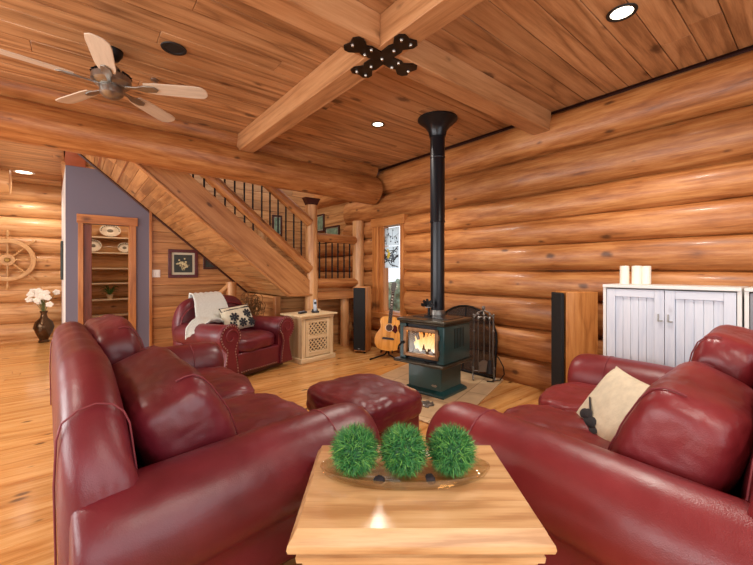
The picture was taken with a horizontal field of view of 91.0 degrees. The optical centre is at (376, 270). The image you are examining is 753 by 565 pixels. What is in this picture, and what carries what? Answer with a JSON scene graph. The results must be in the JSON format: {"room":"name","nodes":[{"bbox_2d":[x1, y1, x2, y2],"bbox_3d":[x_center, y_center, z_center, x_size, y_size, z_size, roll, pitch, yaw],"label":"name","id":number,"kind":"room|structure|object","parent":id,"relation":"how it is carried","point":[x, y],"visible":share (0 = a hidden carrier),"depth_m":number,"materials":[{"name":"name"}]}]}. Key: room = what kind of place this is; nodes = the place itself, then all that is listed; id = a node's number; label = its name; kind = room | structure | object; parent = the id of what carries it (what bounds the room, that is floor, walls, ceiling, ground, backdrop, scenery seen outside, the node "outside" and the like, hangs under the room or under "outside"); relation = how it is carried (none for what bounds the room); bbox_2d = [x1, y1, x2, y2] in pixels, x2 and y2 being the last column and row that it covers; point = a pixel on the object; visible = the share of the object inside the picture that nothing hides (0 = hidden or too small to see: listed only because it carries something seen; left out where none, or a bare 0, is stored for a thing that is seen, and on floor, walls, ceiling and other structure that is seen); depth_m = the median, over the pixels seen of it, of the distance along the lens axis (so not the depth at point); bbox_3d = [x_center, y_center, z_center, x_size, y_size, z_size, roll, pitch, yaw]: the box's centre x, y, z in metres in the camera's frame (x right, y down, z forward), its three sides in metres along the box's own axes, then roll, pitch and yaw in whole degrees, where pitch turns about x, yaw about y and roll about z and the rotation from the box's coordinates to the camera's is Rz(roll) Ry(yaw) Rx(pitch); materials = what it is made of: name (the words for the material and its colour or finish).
{"room":"log cabin living room","nodes":[
{"label":"log cabin living room","id":0,"kind":"room"},
{"bbox_2d":[62,172,64,322],"bbox_3d":[-5.065,-0.110,6.044,0.080,2.720,2.334,0,0,-41],"label":"wall","id":1,"kind":"structure","parent":0,"point":[63,186],"depth_m":5.90,"materials":[{"name":"white paint"}]},
{"bbox_2d":[60,241,62,279],"bbox_3d":[-5.119,-0.170,6.019,0.030,0.620,0.340,0,0,-41],"label":"framed picture","id":2,"kind":"object","parent":1,"relation":"attached to","point":[61,242],"visible":0.99,"depth_m":5.89,"materials":[{"name":"black"}]},
{"bbox_2d":[62,151,85,185],"bbox_3d":[-4.992,-1.585,6.065,0.310,0.230,2.350,0,0,-39],"label":"trim","id":3,"kind":"structure","parent":1,"relation":"attached to","point":[71,159],"depth_m":5.17,"materials":[{"name":"brown wood"}]},
{"bbox_2d":[0,176,127,342],"bbox_3d":[-6.452,-0.158,6.645,5.800,3.216,0.435,0,0,-39],"label":"wall","id":4,"kind":"structure","parent":0,"point":[32,211],"depth_m":6.70,"materials":[{"name":"brown wood"}]},
{"bbox_2d":[0,230,47,289],"bbox_3d":[-6.372,-0.190,6.388,1.040,1.040,0.105,0,0,-39],"label":"wheel","id":5,"kind":"object","parent":4,"relation":"attached to","point":[7,259],"visible":1,"depth_m":6.44,"materials":[{"name":"brown wood"}]},
{"bbox_2d":[92,236,127,239],"bbox_3d":[-5.191,-0.642,7.251,1.400,0.025,0.300,0,0,-39],"label":"shelf","id":6,"kind":"object","parent":4,"relation":"attached to","point":[93,237],"visible":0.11,"depth_m":7.17,"materials":[{"name":"beige wood"}]},
{"bbox_2d":[99,225,120,236],"bbox_3d":[-5.179,-0.783,7.196,0.340,0.254,0.106,0,0,-39],"label":"plate","id":7,"kind":"object","parent":6,"relation":"on","point":[107,230],"visible":0.92,"depth_m":7.18,"materials":[{"name":"beige ceramic"}]},
{"bbox_2d":[92,298,127,300],"bbox_3d":[-5.191,0.552,7.251,1.400,0.025,0.300,0,0,-39],"label":"shelf","id":8,"kind":"object","parent":4,"relation":"attached to","point":[101,299],"visible":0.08,"depth_m":7.15,"materials":[{"name":"beige wood"}]},
{"bbox_2d":[100,286,118,298],"bbox_3d":[-5.193,0.408,7.196,0.325,0.264,0.222,0,0,-39],"label":"spider plant","id":9,"kind":"object","parent":8,"relation":"on","point":[109,294],"visible":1,"depth_m":7.18,"materials":[{"name":"green plant"}]},
{"bbox_2d":[92,252,127,254],"bbox_3d":[-5.191,-0.347,7.251,1.400,0.025,0.300,0,0,-39],"label":"shelf","id":10,"kind":"object","parent":4,"relation":"attached to","point":[92,252],"visible":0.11,"depth_m":7.10,"materials":[{"name":"beige wood"}]},
{"bbox_2d":[92,239,101,251],"bbox_3d":[-5.384,-0.483,7.029,0.260,0.244,0.106,0,0,-39],"label":"plate","id":11,"kind":"object","parent":10,"relation":"on","point":[96,245],"visible":0.57,"depth_m":7.05,"materials":[{"name":"beige ceramic"}]},
{"bbox_2d":[118,242,127,252],"bbox_3d":[-5.001,-0.464,7.342,0.230,0.204,0.106,0,0,-39],"label":"plate","id":12,"kind":"object","parent":10,"relation":"on","point":[123,247],"visible":0.71,"depth_m":7.32,"materials":[{"name":"beige ceramic"}]},
{"bbox_2d":[92,313,127,317],"bbox_3d":[-5.191,0.863,7.251,1.400,0.025,0.300,0,0,-39],"label":"shelf","id":13,"kind":"object","parent":4,"relation":"attached to","point":[118,314],"visible":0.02,"depth_m":7.23,"materials":[{"name":"beige wood"}]},
{"bbox_2d":[92,282,127,284],"bbox_3d":[-5.191,0.242,7.251,1.400,0.025,0.300,0,0,-39],"label":"shelf","id":14,"kind":"object","parent":4,"relation":"attached to","point":[114,282],"visible":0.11,"depth_m":7.16,"materials":[{"name":"beige wood"}]},
{"bbox_2d":[92,268,127,268],"bbox_3d":[-5.191,-0.048,7.251,1.400,0.025,0.300,0,0,-39],"label":"shelf","id":15,"kind":"object","parent":4,"relation":"attached to","point":[92,268],"visible":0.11,"depth_m":7.11,"materials":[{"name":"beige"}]},
{"bbox_2d":[61,162,94,177],"bbox_3d":[-4.528,-1.490,6.501,1.500,0.040,2.400,0,0,-39],"label":"ceiling","id":16,"kind":"structure","parent":0,"point":[62,163],"depth_m":5.30,"materials":[{"name":"brown wood"}]},
{"bbox_2d":[65,165,148,348],"bbox_3d":[-3.952,-0.110,5.487,1.010,2.720,0.100,0,0,-39],"label":"wall","id":17,"kind":"structure","parent":0,"point":[87,191],"depth_m":5.33,"materials":[{"name":"purple paint"}]},
{"bbox_2d":[77,214,137,329],"bbox_3d":[-3.960,0.223,5.461,0.725,2.055,0.130,0,0,-39],"label":"door frame","id":18,"kind":"structure","parent":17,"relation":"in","point":[84,230],"depth_m":5.31,"materials":[{"name":"brown wood"}]},
{"bbox_2d":[152,174,314,346],"bbox_3d":[-2.384,-1.469,6.760,3.048,5.438,0.090,0,0,-39],"label":"wall","id":19,"kind":"structure","parent":0,"point":[165,290],"depth_m":6.19,"materials":[{"name":"brown wood"}]},
{"bbox_2d":[149,210,151,347],"bbox_3d":[-3.516,0.150,5.759,0.035,2.200,0.050,0,0,-39],"label":"trim","id":20,"kind":"structure","parent":19,"relation":"attached to","point":[150,212],"depth_m":5.74,"materials":[{"name":"brown wood"}]},
{"bbox_2d":[152,270,159,276],"bbox_3d":[-3.461,0.040,5.811,0.115,0.120,0.019,0,0,-39],"label":"light switch","id":21,"kind":"object","parent":19,"relation":"attached to","point":[155,273],"visible":1,"depth_m":5.81,"materials":[{"name":"white plastic"}]},
{"bbox_2d":[168,249,197,277],"bbox_3d":[-3.159,-0.120,6.049,0.440,0.460,0.030,0,0,-39],"label":"framed picture","id":22,"kind":"object","parent":19,"relation":"attached to","point":[181,263],"visible":1,"depth_m":6.04,"materials":[{"name":"brown"}]},
{"bbox_2d":[174,255,191,271],"bbox_3d":[-3.159,-0.120,6.049,0.270,0.286,0.006,0,0,-39],"label":"print","id":23,"kind":"object","parent":22,"relation":"attached to","point":[182,263],"depth_m":6.04,"materials":[{"name":"black paper"}]},
{"bbox_2d":[203,257,217,268],"bbox_3d":[-2.830,-0.135,6.317,0.240,0.210,0.030,0,0,-39],"label":"framed picture","id":24,"kind":"object","parent":19,"relation":"attached to","point":[206,265],"visible":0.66,"depth_m":6.27,"materials":[{"name":"brown"}]},
{"bbox_2d":[205,259,213,266],"bbox_3d":[-2.830,-0.135,6.317,0.173,0.144,0.006,0,0,-39],"label":"print","id":25,"kind":"object","parent":24,"relation":"attached to","point":[207,264],"depth_m":6.28},
{"bbox_2d":[272,215,281,235],"bbox_3d":[-1.900,-0.870,7.076,0.200,0.400,0.030,0,0,-39],"label":"framed picture","id":26,"kind":"object","parent":19,"relation":"attached to","point":[274,217],"visible":0.74,"depth_m":7.06,"materials":[{"name":"brown"}]},
{"bbox_2d":[274,218,279,232],"bbox_3d":[-1.900,-0.870,7.076,0.110,0.290,0.006,0,0,-39],"label":"print","id":27,"kind":"object","parent":26,"relation":"attached to","point":[275,219],"depth_m":7.06},
{"bbox_2d":[0,339,544,564],"bbox_3d":[-2.838,1.270,2.634,9.108,0.040,11.068,0,0,-39],"label":"floor","id":28,"kind":"structure","parent":0,"point":[26,421],"depth_m":3.36,"materials":[{"name":"brown wood"}]},
{"bbox_2d":[25,288,59,342],"bbox_3d":[-5.858,0.770,6.479,0.398,0.959,0.305,0,0,-13],"label":"floor vase","id":29,"kind":"object","parent":28,"relation":"on","point":[43,327],"visible":1,"depth_m":6.43,"materials":[{"name":"brown ceramic"}]},
{"bbox_2d":[49,314,380,564],"bbox_3d":[-1.148,0.762,2.161,1.137,0.976,2.372,0,0,-42],"label":"leather sofa","id":30,"kind":"object","parent":28,"relation":"on","point":[169,455],"visible":0.98,"depth_m":1.30,"materials":[{"name":"red leather"}]},
{"bbox_2d":[84,314,143,364],"bbox_3d":[-1.615,0.569,2.306,0.326,0.591,0.910,0,0,-42],"label":"cushion","id":31,"kind":"object","parent":30,"relation":"on","point":[116,336],"depth_m":1.99,"materials":[{"name":"red leather"}]},
{"bbox_2d":[112,347,236,466],"bbox_3d":[-0.970,0.643,1.719,0.429,0.515,0.911,0,0,-42],"label":"cushion","id":32,"kind":"object","parent":30,"relation":"on","point":[172,410],"depth_m":1.40,"materials":[{"name":"red leather"}]},
{"bbox_2d":[136,393,307,468],"bbox_3d":[-0.792,0.860,1.922,0.877,0.250,0.870,0,0,-42],"label":"seat cushion","id":33,"kind":"object","parent":30,"relation":"on","point":[249,411],"depth_m":2.00,"materials":[{"name":"red leather"}]},
{"bbox_2d":[197,366,254,398],"bbox_3d":[-1.341,0.857,2.549,0.873,0.257,0.855,0,0,-42],"label":"seat cushion","id":34,"kind":"object","parent":30,"relation":"on","point":[228,383],"depth_m":2.57,"materials":[{"name":"red leather"}]},
{"bbox_2d":[77,153,363,345],"bbox_3d":[-2.191,-0.257,5.753,3.849,3.014,1.720,0,0,-39],"label":"staircase","id":35,"kind":"structure","parent":28,"relation":"on","point":[178,201],"depth_m":5.40,"materials":[{"name":"brown wood"}]},
{"bbox_2d":[218,282,236,296],"bbox_3d":[-2.516,0.715,6.013,0.475,1.070,0.184,0,0,-39],"label":"post","id":36,"kind":"object","parent":28,"relation":"on","point":[229,288],"visible":0.31,"depth_m":6.03,"materials":[{"name":"brown wood"}]},
{"bbox_2d":[172,295,293,374],"bbox_3d":[-1.808,0.772,4.683,1.006,0.897,1.160,0,0,30],"label":"leather armchair","id":37,"kind":"object","parent":28,"relation":"on","point":[264,345],"visible":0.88,"depth_m":4.45,"materials":[{"name":"red leather"}]},
{"bbox_2d":[185,291,227,339],"bbox_3d":[-2.131,0.522,4.566,0.604,0.492,0.763,0,0,30],"label":"knit throw","id":38,"kind":"object","parent":37,"relation":"on","point":[207,304],"visible":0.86,"depth_m":4.61,"materials":[{"name":"white fabric"}]},
{"bbox_2d":[218,304,254,328],"bbox_3d":[-1.795,0.605,4.791,0.227,0.328,0.480,0,0,30],"label":"throw pillow","id":39,"kind":"object","parent":37,"relation":"on","point":[240,316],"visible":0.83,"depth_m":4.73,"materials":[{"name":"beige fabric"}]},
{"bbox_2d":[230,309,254,326],"bbox_3d":[-1.732,0.622,4.754,0.083,0.257,0.421,0,0,28],"label":"print","id":40,"kind":"object","parent":39,"relation":"attached to","point":[238,317],"depth_m":4.75,"materials":[{"name":"grey fabric"}]},
{"bbox_2d":[239,329,274,352],"bbox_3d":[-1.721,0.867,4.633,0.772,0.228,0.688,0,0,30],"label":"seat cushion","id":41,"kind":"object","parent":37,"relation":"on","point":[250,340],"depth_m":4.48,"materials":[{"name":"red leather"}]},
{"bbox_2d":[241,293,265,315],"bbox_3d":[-1.871,0.784,5.566,0.409,0.932,0.327,0,0,-39],"label":"arrangement","id":42,"kind":"object","parent":28,"relation":"on","point":[252,307],"visible":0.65,"depth_m":5.55,"materials":[{"name":"brown plant"}]},
{"bbox_2d":[280,310,337,364],"bbox_3d":[-0.962,0.922,5.293,0.490,0.655,0.650,0,0,43],"label":"base cabinet","id":43,"kind":"object","parent":28,"relation":"on","point":[311,340],"visible":0.92,"depth_m":5.10,"materials":[{"name":"brown wood"}]},
{"bbox_2d":[311,299,318,312],"bbox_3d":[-0.877,0.501,5.296,0.100,0.185,0.100,0,0,-19],"label":"cordless phone","id":44,"kind":"object","parent":43,"relation":"on","point":[314,310],"visible":1,"depth_m":5.30,"materials":[{"name":"silver"}]},
{"bbox_2d":[353,286,370,352],"bbox_3d":[-0.222,0.747,5.747,0.200,1.006,0.293,0,0,18],"label":"tower speaker","id":45,"kind":"object","parent":28,"relation":"on","point":[361,294],"visible":1,"depth_m":5.62},
{"bbox_2d":[353,288,364,350],"bbox_3d":[-0.261,0.730,5.625,0.188,0.950,0.030,0,0,18],"label":"grille","id":46,"kind":"object","parent":45,"relation":"attached to","point":[358,293],"depth_m":5.61,"materials":[{"name":"black fabric"}]},
{"bbox_2d":[306,373,421,444],"bbox_3d":[-0.094,1.020,2.623,0.654,0.460,0.732,0,0,-42],"label":"leather ottoman","id":47,"kind":"object","parent":28,"relation":"on","point":[388,402],"visible":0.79,"depth_m":2.47,"materials":[{"name":"red leather"}]},
{"bbox_2d":[370,350,394,359],"bbox_3d":[0.145,1.079,5.349,0.435,0.340,0.416,0,0,9],"label":"guitar stand","id":48,"kind":"object","parent":28,"relation":"on","point":[380,350],"visible":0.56,"depth_m":5.26,"materials":[{"name":"black metal"}]},
{"bbox_2d":[374,282,399,351],"bbox_3d":[0.178,0.665,5.410,0.398,1.010,0.217,0,0,9],"label":"acoustic guitar","id":49,"kind":"object","parent":48,"relation":"on","point":[387,338],"visible":0.97,"depth_m":5.35,"materials":[{"name":"brown wood"}]},
{"bbox_2d":[286,445,556,564],"bbox_3d":[0.108,0.940,1.122,0.648,0.620,0.475,0,0,0],"label":"end table","id":50,"kind":"object","parent":28,"relation":"on","point":[482,517],"visible":0.95,"depth_m":0.93,"materials":[{"name":"brown wood"}]},
{"bbox_3d":[0.088,0.614,1.145,0.524,0.031,0.196,0,0,0],"label":"glass dish","id":51,"kind":"object","parent":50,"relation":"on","visible":0},
{"bbox_2d":[329,421,380,480],"bbox_3d":[-0.066,0.544,1.143,0.174,0.157,0.173,0,0,-39],"label":"ball","id":52,"kind":"object","parent":51,"relation":"on","point":[354,448],"visible":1,"depth_m":1.11,"materials":[{"name":"green plant"}]},
{"bbox_2d":[373,475,384,483],"bbox_3d":[0.008,0.613,1.085,0.036,0.022,0.027,0,0,-39],"label":"pod","id":53,"kind":"object","parent":51,"relation":"in","point":[379,479],"visible":1,"depth_m":1.08,"materials":[{"name":"black"}]},
{"bbox_2d":[378,420,429,480],"bbox_3d":[0.083,0.545,1.144,0.174,0.155,0.174,0,0,14],"label":"ball","id":54,"kind":"object","parent":51,"relation":"on","point":[402,449],"visible":1,"depth_m":1.11,"materials":[{"name":"green plant"}]},
{"bbox_2d":[425,473,435,484],"bbox_3d":[0.158,0.613,1.090,0.029,0.022,0.037,0,0,-6],"label":"pod","id":55,"kind":"object","parent":51,"relation":"in","point":[430,479],"visible":1,"depth_m":1.08,"materials":[{"name":"black"}]},
{"bbox_2d":[425,421,477,478],"bbox_3d":[0.231,0.544,1.143,0.172,0.157,0.174,0,0,-39],"label":"ball","id":56,"kind":"object","parent":51,"relation":"on","point":[451,450],"visible":1,"depth_m":1.10,"materials":[{"name":"green plant"}]},
{"bbox_2d":[380,363,502,423],"bbox_3d":[0.593,1.242,4.058,1.281,0.013,2.016,0,0,34],"label":"hearth pad","id":57,"kind":"object","parent":28,"relation":"on","point":[477,390],"visible":0.29,"depth_m":3.86,"materials":[{"name":"tile"}]},
{"bbox_2d":[422,400,433,407],"bbox_3d":[0.453,1.225,3.418,0.180,0.022,0.150,0,0,-39],"label":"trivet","id":58,"kind":"object","parent":57,"relation":"on","point":[426,403],"visible":0.8,"depth_m":3.39,"materials":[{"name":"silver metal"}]},
{"bbox_2d":[394,313,472,399],"bbox_3d":[0.597,0.858,3.864,0.600,0.756,0.600,0,0,42],"label":"wood stove","id":59,"kind":"object","parent":57,"relation":"on","point":[435,348],"visible":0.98,"depth_m":3.72,"materials":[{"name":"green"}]},
{"bbox_2d":[421,299,433,316],"bbox_3d":[0.545,0.385,3.891,0.153,0.187,0.060,0,0,36],"label":"fan","id":60,"kind":"object","parent":59,"relation":"on","point":[428,304],"visible":1,"depth_m":3.88,"materials":[{"name":"black metal"}]},
{"bbox_2d":[418,111,457,315],"bbox_3d":[0.666,-0.592,4.040,0.430,2.135,0.430,0,0,-39],"label":"pipe","id":61,"kind":"object","parent":59,"relation":"on","point":[437,123],"visible":0.99,"depth_m":3.97,"materials":[{"name":"black metal"}]},
{"bbox_2d":[445,305,497,378],"bbox_3d":[1.087,0.827,4.577,0.097,0.814,0.928,0,0,-39],"label":"fire screen","id":62,"kind":"object","parent":57,"relation":"on","point":[467,307],"visible":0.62,"depth_m":4.42,"materials":[{"name":"black metal"}]},
{"bbox_2d":[472,306,495,381],"bbox_3d":[1.214,0.815,4.195,0.261,0.841,0.190,0,0,11],"label":"stand","id":63,"kind":"object","parent":57,"relation":"on","point":[483,307],"visible":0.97,"depth_m":4.19,"materials":[{"name":"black metal"}]},
{"bbox_2d":[477,313,480,372],"bbox_3d":[1.155,0.809,4.160,0.049,0.674,0.026,0,0,11],"label":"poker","id":64,"kind":"object","parent":63,"relation":"hanging from","point":[478,314],"visible":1,"depth_m":4.16,"materials":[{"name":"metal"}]},
{"bbox_2d":[479,313,487,371],"bbox_3d":[1.206,0.804,4.150,0.112,0.664,0.036,0,0,11],"label":"shovel","id":65,"kind":"object","parent":63,"relation":"hanging from","point":[483,363],"visible":0.99,"depth_m":4.15,"materials":[{"name":"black metal"}]},
{"bbox_2d":[486,313,492,373],"bbox_3d":[1.267,0.809,4.139,0.072,0.674,0.070,0,0,11],"label":"brush","id":66,"kind":"object","parent":63,"relation":"hanging from","point":[489,364],"visible":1,"depth_m":4.13,"materials":[{"name":"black metal"}]},
{"bbox_2d":[487,354,504,381],"bbox_3d":[1.326,1.089,4.118,0.150,0.289,0.139,0,0,-39],"label":"cable","id":67,"kind":"object","parent":57,"relation":"on","point":[494,354],"visible":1,"depth_m":4.12,"materials":[{"name":"black rubber"}]},
{"bbox_2d":[551,291,597,385],"bbox_3d":[1.831,0.720,3.438,0.333,1.061,0.210,0,0,0],"label":"tower speaker","id":68,"kind":"object","parent":28,"relation":"on","point":[574,314],"visible":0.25,"depth_m":3.33},
{"bbox_2d":[551,292,563,385],"bbox_3d":[1.683,0.703,3.438,0.030,1.005,0.198,0,0,0],"label":"grille","id":69,"kind":"object","parent":68,"relation":"attached to","point":[557,298],"depth_m":3.41,"materials":[{"name":"black fabric"}]},
{"bbox_2d":[425,325,752,564],"bbox_3d":[1.328,0.765,1.852,1.942,0.970,1.267,0,0,-41],"label":"leather sofa","id":70,"kind":"object","parent":28,"relation":"on","point":[673,485],"visible":0.91,"depth_m":1.23,"materials":[{"name":"red leather"}]},
{"bbox_2d":[538,382,596,411],"bbox_3d":[1.493,0.855,2.136,0.644,0.253,0.999,0,0,-41],"label":"seat cushion","id":71,"kind":"object","parent":70,"relation":"on","point":[569,396],"depth_m":2.31,"materials":[{"name":"red leather"}]},
{"bbox_2d":[576,366,649,441],"bbox_3d":[1.144,0.675,1.785,0.272,0.324,0.460,0,0,7],"label":"throw pillow","id":72,"kind":"object","parent":70,"relation":"on","point":[607,405],"visible":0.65,"depth_m":1.75,"materials":[{"name":"beige fabric"}]},
{"bbox_2d":[580,397,596,433],"bbox_3d":[1.037,0.710,1.816,0.055,0.126,0.217,0,0,22],"label":"print","id":73,"kind":"object","parent":72,"relation":"attached to","point":[588,411],"depth_m":1.83,"materials":[{"name":"grey fabric"}]},
{"bbox_2d":[504,404,743,497],"bbox_3d":[1.024,0.857,1.730,0.638,0.250,0.999,0,0,-41],"label":"seat cushion","id":74,"kind":"object","parent":70,"relation":"on","point":[565,420],"depth_m":1.86,"materials":[{"name":"red leather"}]},
{"bbox_2d":[609,361,752,493],"bbox_3d":[1.215,0.642,1.461,0.698,0.509,0.420,0,0,-41],"label":"cushion","id":75,"kind":"object","parent":70,"relation":"on","point":[694,423],"depth_m":1.23,"materials":[{"name":"red leather"}]},
{"bbox_2d":[691,325,752,388],"bbox_3d":[1.729,0.571,1.862,0.694,0.582,0.326,0,0,-41],"label":"cushion","id":76,"kind":"object","parent":70,"relation":"on","point":[728,348],"depth_m":1.62,"materials":[{"name":"red leather"}]},
{"bbox_2d":[603,283,748,366],"bbox_3d":[2.282,0.680,2.869,0.387,1.140,0.826,0,0,-39],"label":"base cabinet","id":77,"kind":"object","parent":28,"relation":"on","point":[662,324],"visible":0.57,"depth_m":2.77,"materials":[{"name":"white wood"}]},
{"bbox_2d":[620,265,628,283],"bbox_3d":[2.084,0.030,3.109,0.068,0.158,0.068,0,0,-39],"label":"pillar candle","id":78,"kind":"object","parent":77,"relation":"on","point":[624,270],"visible":0.96,"depth_m":3.08,"materials":[{"name":"beige wax"}]},
{"bbox_2d":[632,266,641,283],"bbox_3d":[2.151,0.030,3.058,0.072,0.158,0.072,0,0,-39],"label":"pillar candle","id":79,"kind":"object","parent":77,"relation":"on","point":[636,270],"visible":0.93,"depth_m":3.03,"materials":[{"name":"beige wax"}]},
{"bbox_2d":[642,265,650,283],"bbox_3d":[2.205,0.031,3.024,0.066,0.156,0.066,0,0,-39],"label":"pillar candle","id":80,"kind":"object","parent":77,"relation":"on","point":[646,270],"visible":0.98,"depth_m":3.00,"materials":[{"name":"beige wax"}]},
{"bbox_2d":[744,286,752,329],"bbox_3d":[2.812,0.680,2.219,0.387,1.140,0.826,0,0,-39],"label":"base cabinet","id":81,"kind":"object","parent":28,"relation":"on","point":[748,291],"visible":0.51,"depth_m":2.42,"materials":[{"name":"white wood"}]},
{"bbox_2d":[317,202,349,243],"bbox_3d":[-0.896,-2.360,7.270,0.030,3.596,1.300,0,0,-39],"label":"wall","id":82,"kind":"structure","parent":0,"point":[333,214],"depth_m":7.14,"materials":[{"name":"brown wood"}]},
{"bbox_2d":[317,214,324,232],"bbox_3d":[-1.145,-0.970,7.519,0.030,0.360,0.300,0,0,-39],"label":"framed picture","id":83,"kind":"object","parent":82,"relation":"attached to","point":[321,217],"visible":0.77,"depth_m":7.48,"materials":[{"name":"brown"}]},
{"bbox_2d":[317,216,322,229],"bbox_3d":[-1.145,-0.970,7.519,0.006,0.264,0.210,0,0,-39],"label":"print","id":84,"kind":"object","parent":83,"relation":"attached to","point":[319,218],"depth_m":7.52},
{"bbox_2d":[325,225,339,234],"bbox_3d":[-0.860,-0.750,7.170,0.030,0.240,0.500,0,0,-39],"label":"framed picture","id":85,"kind":"object","parent":82,"relation":"attached to","point":[335,229],"visible":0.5,"depth_m":7.13,"materials":[{"name":"brown"}]},
{"bbox_2d":[327,227,337,234],"bbox_3d":[-0.860,-0.750,7.170,0.006,0.156,0.390,0,0,-39],"label":"print","id":86,"kind":"object","parent":85,"relation":"attached to","point":[330,230],"depth_m":7.15},
{"bbox_2d":[0,0,752,181],"bbox_3d":[-3.047,-1.675,2.442,9.354,0.030,11.032,0,0,-39],"label":"ceiling","id":87,"kind":"structure","parent":0,"point":[556,54],"depth_m":2.85,"materials":[{"name":"brown wood"}]},
{"bbox_2d":[0,169,11,193],"bbox_3d":[-6.343,-1.419,5.412,1.415,0.412,0.416,0,0,-39],"label":"joist","id":88,"kind":"object","parent":87,"relation":"attached to","point":[5,175],"visible":1,"depth_m":5.72,"materials":[{"name":"brown wood"}]},
{"bbox_2d":[12,170,34,174],"bbox_3d":[-5.915,-1.655,6.209,0.278,0.009,0.278,0,0,-39],"label":"recessed light","id":89,"kind":"object","parent":87,"relation":"in","point":[16,171],"visible":1,"depth_m":6.22,"materials":[{"name":"white glass"}]},
{"bbox_2d":[0,33,207,121],"bbox_3d":[-2.003,-1.479,2.748,1.276,0.362,1.282,0,0,-39],"label":"ceiling fan","id":90,"kind":"object","parent":87,"relation":"hanging from","point":[112,83],"visible":1,"depth_m":2.76,"materials":[{"name":"brushed nickel"},{"name":"light wood"}]},
{"bbox_2d":[151,78,158,83],"bbox_3d":[-1.922,-1.635,3.207,0.060,0.048,0.060,0,0,-39],"label":"ceiling hook","id":91,"kind":"object","parent":87,"relation":"attached to","point":[153,80],"visible":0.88,"depth_m":3.20,"materials":[{"name":"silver metal"}]},
{"bbox_2d":[160,41,186,55],"bbox_3d":[-1.510,-1.655,2.756,0.174,0.009,0.174,0,0,-39],"label":"ceiling speaker","id":92,"kind":"object","parent":87,"relation":"in","point":[173,48],"visible":1,"depth_m":2.75,"materials":[{"name":"black"}]},
{"bbox_2d":[239,0,379,56],"bbox_3d":[-1.978,-1.555,0.865,5.026,0.210,0.175,0,0,-39],"label":"ceiling beam","id":93,"kind":"structure","parent":87,"relation":"attached to","point":[336,22],"depth_m":2.19,"materials":[{"name":"brown wood"}]},
{"bbox_2d":[237,0,483,152],"bbox_3d":[0.335,-1.555,2.144,0.175,0.210,6.300,0,0,-39],"label":"ceiling beam","id":94,"kind":"structure","parent":87,"relation":"attached to","point":[417,19],"depth_m":2.82,"materials":[{"name":"brown wood"}]},
{"bbox_2d":[344,34,417,77],"bbox_3d":[0.038,-1.437,2.509,0.477,0.024,0.477,0,0,6],"label":"plate","id":95,"kind":"object","parent":94,"relation":"attached to","point":[401,42],"visible":1,"depth_m":2.46,"materials":[{"name":"metal"}]},
{"bbox_2d":[371,122,384,126],"bbox_3d":[0.016,-1.655,4.181,0.151,0.009,0.151,0,0,-39],"label":"recessed light","id":96,"kind":"object","parent":87,"relation":"in","point":[374,124],"visible":1,"depth_m":4.18,"materials":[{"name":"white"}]},
{"bbox_2d":[384,40,550,134],"bbox_3d":[0.934,-1.555,3.239,2.136,0.210,0.175,0,0,-39],"label":"ceiling beam","id":97,"kind":"structure","parent":87,"relation":"attached to","point":[438,70],"depth_m":3.05,"materials":[{"name":"brown wood"}]},
{"bbox_2d":[606,3,637,21],"bbox_3d":[1.574,-1.655,2.374,0.174,0.009,0.174,0,0,-39],"label":"recessed light","id":98,"kind":"object","parent":87,"relation":"in","point":[622,12],"visible":1,"depth_m":2.37,"materials":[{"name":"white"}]},
{"bbox_2d":[314,46,752,389],"bbox_3d":[1.419,-0.176,4.577,0.404,2.976,8.700,0,0,-39],"label":"wall","id":99,"kind":"structure","parent":0,"point":[658,175],"depth_m":3.61,"materials":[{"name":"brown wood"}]},
{"bbox_2d":[371,214,409,317],"bbox_3d":[0.221,-0.050,5.845,0.190,1.600,0.800,0,0,-39],"label":"window","id":100,"kind":"structure","parent":99,"relation":"in","point":[380,274],"depth_m":5.95,"materials":[{"name":"brown wood"}]},
{"bbox_2d":[384,246,398,267],"bbox_3d":[0.224,-0.220,5.822,0.025,0.340,0.360,0,0,-39],"label":"stained glass panel","id":101,"kind":"object","parent":100,"relation":"attached to","point":[391,257],"visible":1,"depth_m":5.80,"materials":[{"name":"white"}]},
{"bbox_2d":[385,227,398,245],"bbox_3d":[0.228,-0.540,5.825,0.014,0.280,0.360,0,0,-39],"label":"stained glass panel","id":102,"kind":"object","parent":100,"relation":"attached to","point":[391,234],"visible":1,"depth_m":5.80,"materials":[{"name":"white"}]},
{"bbox_2d":[64,45,752,169],"bbox_3d":[-2.215,-1.718,3.032,7.900,0.045,11.100,0,0,-39],"label":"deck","id":103,"kind":"object","parent":99,"relation":"attached to","point":[751,45],"depth_m":3.48,"materials":[{"name":"brown"}]},
{"bbox_3d":[-5.153,-0.250,0.701,0.100,3.000,11.000,0,0,-39],"label":"wall","id":104,"kind":"structure","parent":0,"visible":0},
{"bbox_2d":[0,95,382,204],"bbox_3d":[-2.847,-1.328,3.681,7.247,0.517,0.436,0,0,-39],"label":"log beam","id":105,"kind":"structure","parent":104,"relation":"attached to","point":[21,121],"depth_m":3.98,"materials":[{"name":"brown wood"}]},
{"bbox_2d":[0,78,377,176],"bbox_3d":[-2.856,-1.658,3.691,7.244,0.410,0.344,0,0,-40],"label":"log beam","id":106,"kind":"structure","parent":105,"relation":"on","point":[9,88],"depth_m":3.97,"materials":[{"name":"brown wood"}]},
{"label":"outside","id":107,"kind":"structure","parent":0,"visible":0},
{"bbox_3d":[5.793,1.600,15.048,20.000,0.100,24.000,0,0,-39],"label":"ground","id":108,"kind":"structure","parent":107,"visible":0},
{"bbox_2d":[389,279,399,310],"bbox_3d":[0.930,0.968,13.126,2.161,1.512,2.220,0,0,-39],"label":"shrub","id":109,"kind":"object","parent":108,"relation":"on","point":[396,307],"visible":0.07,"depth_m":12.26,"materials":[{"name":"green plant"}]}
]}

